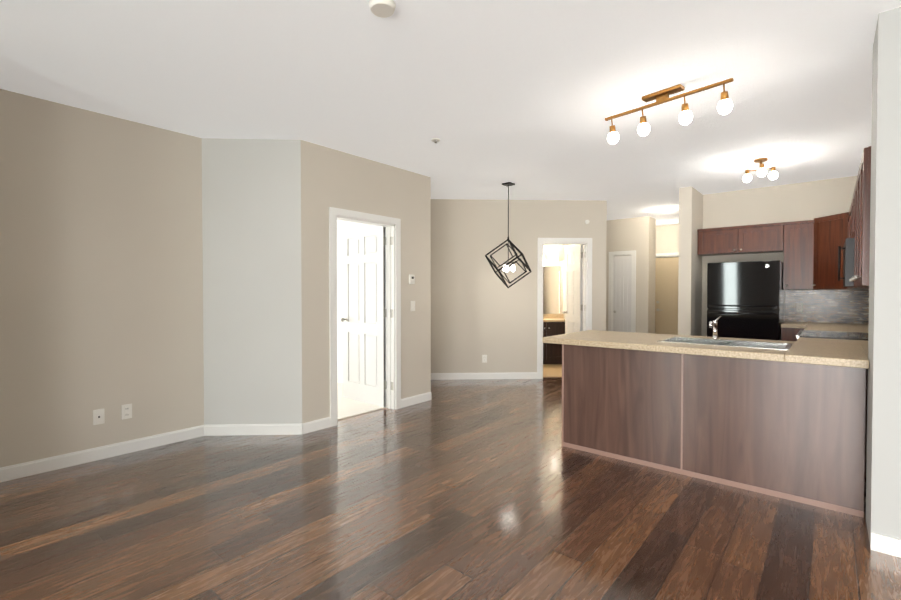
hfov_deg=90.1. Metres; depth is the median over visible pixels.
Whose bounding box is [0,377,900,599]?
floor
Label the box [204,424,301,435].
baseboard
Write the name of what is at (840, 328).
countertop
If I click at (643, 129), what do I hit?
track light
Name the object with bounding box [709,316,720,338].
faucet
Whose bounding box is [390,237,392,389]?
door hinges
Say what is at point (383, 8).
smoke detector
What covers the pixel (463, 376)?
baseboard
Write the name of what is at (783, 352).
countertop
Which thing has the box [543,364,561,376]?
floor
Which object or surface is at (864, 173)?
upper cabinet
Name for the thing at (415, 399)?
baseboard
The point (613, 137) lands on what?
track light
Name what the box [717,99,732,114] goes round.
bulb
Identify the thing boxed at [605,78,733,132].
track light bar
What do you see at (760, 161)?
kitchen ceiling light
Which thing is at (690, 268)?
wall
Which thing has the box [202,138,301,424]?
wall
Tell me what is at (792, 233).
upper cabinet
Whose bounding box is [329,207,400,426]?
door frame
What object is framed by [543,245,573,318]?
wall
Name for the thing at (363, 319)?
door leaf
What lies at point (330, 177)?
wall
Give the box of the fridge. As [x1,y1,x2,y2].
[707,260,783,340]
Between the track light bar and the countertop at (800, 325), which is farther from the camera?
the countertop at (800, 325)
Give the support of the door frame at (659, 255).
attached to the wall at (667, 238)
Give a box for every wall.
[0,89,203,467]
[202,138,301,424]
[301,140,430,422]
[431,199,606,372]
[543,245,573,318]
[606,216,655,333]
[656,224,678,253]
[678,186,702,335]
[702,176,868,335]
[866,7,900,545]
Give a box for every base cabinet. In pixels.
[562,340,690,474]
[683,344,868,517]
[781,325,800,340]
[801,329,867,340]
[864,369,867,476]
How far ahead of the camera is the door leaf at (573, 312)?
7.13 m
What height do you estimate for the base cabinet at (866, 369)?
0.875 m
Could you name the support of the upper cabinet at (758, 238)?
attached to the wall at (810, 200)
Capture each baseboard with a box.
[0,425,203,481]
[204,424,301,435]
[302,417,330,433]
[401,392,431,407]
[431,372,536,379]
[870,532,900,557]
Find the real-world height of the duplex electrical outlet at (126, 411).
0.115 m
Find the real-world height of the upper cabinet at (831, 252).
0.838 m
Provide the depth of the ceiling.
2.93 m
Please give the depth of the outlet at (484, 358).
6.67 m
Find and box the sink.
[657,337,792,349]
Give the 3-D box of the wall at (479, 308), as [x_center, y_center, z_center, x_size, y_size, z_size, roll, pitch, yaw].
[0.356,-0.154,6.719,3.950,2.660,0.120,0,1,-2]
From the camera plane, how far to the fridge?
5.43 m
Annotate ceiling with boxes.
[0,0,900,225]
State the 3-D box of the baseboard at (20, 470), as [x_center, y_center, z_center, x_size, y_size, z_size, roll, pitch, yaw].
[-2.695,1.180,3.471,0.012,0.097,1.500,1,1,40]
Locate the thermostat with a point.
(411, 279)
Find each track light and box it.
[607,132,618,143]
[637,123,649,135]
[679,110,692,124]
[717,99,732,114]
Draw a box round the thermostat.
[409,274,414,283]
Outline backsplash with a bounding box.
[784,290,868,323]
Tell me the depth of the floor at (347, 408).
5.03 m
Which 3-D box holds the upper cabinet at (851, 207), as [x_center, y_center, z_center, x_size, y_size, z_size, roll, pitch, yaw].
[3.364,-0.682,3.509,0.327,0.400,0.437,1,1,40]
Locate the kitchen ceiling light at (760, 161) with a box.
[743,158,777,182]
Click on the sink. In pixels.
(684, 340)
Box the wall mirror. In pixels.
[543,266,559,313]
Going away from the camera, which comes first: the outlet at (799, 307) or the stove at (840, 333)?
the stove at (840, 333)
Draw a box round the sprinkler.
[431,138,439,142]
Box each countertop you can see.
[543,318,564,325]
[543,330,868,367]
[781,321,844,328]
[797,325,868,344]
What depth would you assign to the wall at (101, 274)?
3.43 m
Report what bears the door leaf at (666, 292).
in the wall at (667, 238)
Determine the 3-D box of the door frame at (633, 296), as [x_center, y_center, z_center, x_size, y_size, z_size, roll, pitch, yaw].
[3.334,0.116,8.564,0.500,2.060,0.436,1,1,40]
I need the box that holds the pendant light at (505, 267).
[485,182,531,287]
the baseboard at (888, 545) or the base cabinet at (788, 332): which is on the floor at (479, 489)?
the base cabinet at (788, 332)
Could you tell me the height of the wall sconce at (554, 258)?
0.120 m
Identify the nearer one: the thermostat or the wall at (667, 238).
the thermostat
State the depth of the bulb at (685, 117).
2.97 m
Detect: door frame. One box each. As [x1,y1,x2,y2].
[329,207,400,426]
[537,238,591,378]
[608,250,635,332]
[656,252,678,257]
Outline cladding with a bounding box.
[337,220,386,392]
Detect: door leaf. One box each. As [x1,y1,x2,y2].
[340,226,386,406]
[562,245,582,333]
[613,255,631,331]
[655,257,678,334]
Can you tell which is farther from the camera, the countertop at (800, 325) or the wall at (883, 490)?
the countertop at (800, 325)
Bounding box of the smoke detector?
[369,0,395,17]
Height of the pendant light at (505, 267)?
1.318 m
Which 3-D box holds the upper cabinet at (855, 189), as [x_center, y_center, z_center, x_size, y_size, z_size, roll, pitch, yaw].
[2.847,-0.479,2.900,0.327,0.787,0.505,1,1,40]
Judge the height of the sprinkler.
0.029 m
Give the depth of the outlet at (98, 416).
3.46 m
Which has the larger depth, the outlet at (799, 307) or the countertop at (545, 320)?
the countertop at (545, 320)
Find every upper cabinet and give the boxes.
[697,223,780,255]
[781,221,804,289]
[805,214,840,289]
[841,212,848,237]
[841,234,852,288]
[849,197,852,233]
[853,146,870,288]
[853,180,856,285]
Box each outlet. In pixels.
[93,409,104,424]
[121,404,131,419]
[482,355,486,362]
[796,303,802,311]
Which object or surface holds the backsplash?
attached to the wall at (810, 200)
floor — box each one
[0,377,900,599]
[337,383,386,419]
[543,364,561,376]
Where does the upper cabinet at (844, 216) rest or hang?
attached to the wall
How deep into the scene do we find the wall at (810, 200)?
5.83 m
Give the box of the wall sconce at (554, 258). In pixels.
[543,255,558,261]
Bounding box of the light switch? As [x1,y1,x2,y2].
[411,301,414,310]
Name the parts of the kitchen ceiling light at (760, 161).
kitchen ceiling light bulb, kitchen ceiling light bulb, kitchen ceiling light bulb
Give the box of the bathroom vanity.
[543,322,564,363]
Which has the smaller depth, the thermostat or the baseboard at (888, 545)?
the baseboard at (888, 545)
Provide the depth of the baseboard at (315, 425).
4.19 m
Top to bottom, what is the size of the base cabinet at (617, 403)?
0.875 m
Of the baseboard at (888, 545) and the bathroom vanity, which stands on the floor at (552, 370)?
the bathroom vanity
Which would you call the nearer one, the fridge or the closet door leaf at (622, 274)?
the fridge
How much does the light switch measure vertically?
0.115 m
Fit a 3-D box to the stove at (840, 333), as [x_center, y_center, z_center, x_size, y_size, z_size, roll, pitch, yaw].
[3.353,0.766,3.779,0.661,0.915,0.882,1,1,40]
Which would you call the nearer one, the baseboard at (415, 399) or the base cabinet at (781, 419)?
the base cabinet at (781, 419)
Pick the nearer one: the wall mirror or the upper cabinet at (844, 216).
the upper cabinet at (844, 216)
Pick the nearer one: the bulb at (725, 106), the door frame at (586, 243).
the bulb at (725, 106)
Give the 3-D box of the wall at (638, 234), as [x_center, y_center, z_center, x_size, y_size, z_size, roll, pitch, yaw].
[3.186,-0.186,8.694,1.340,2.660,0.420,1,1,40]

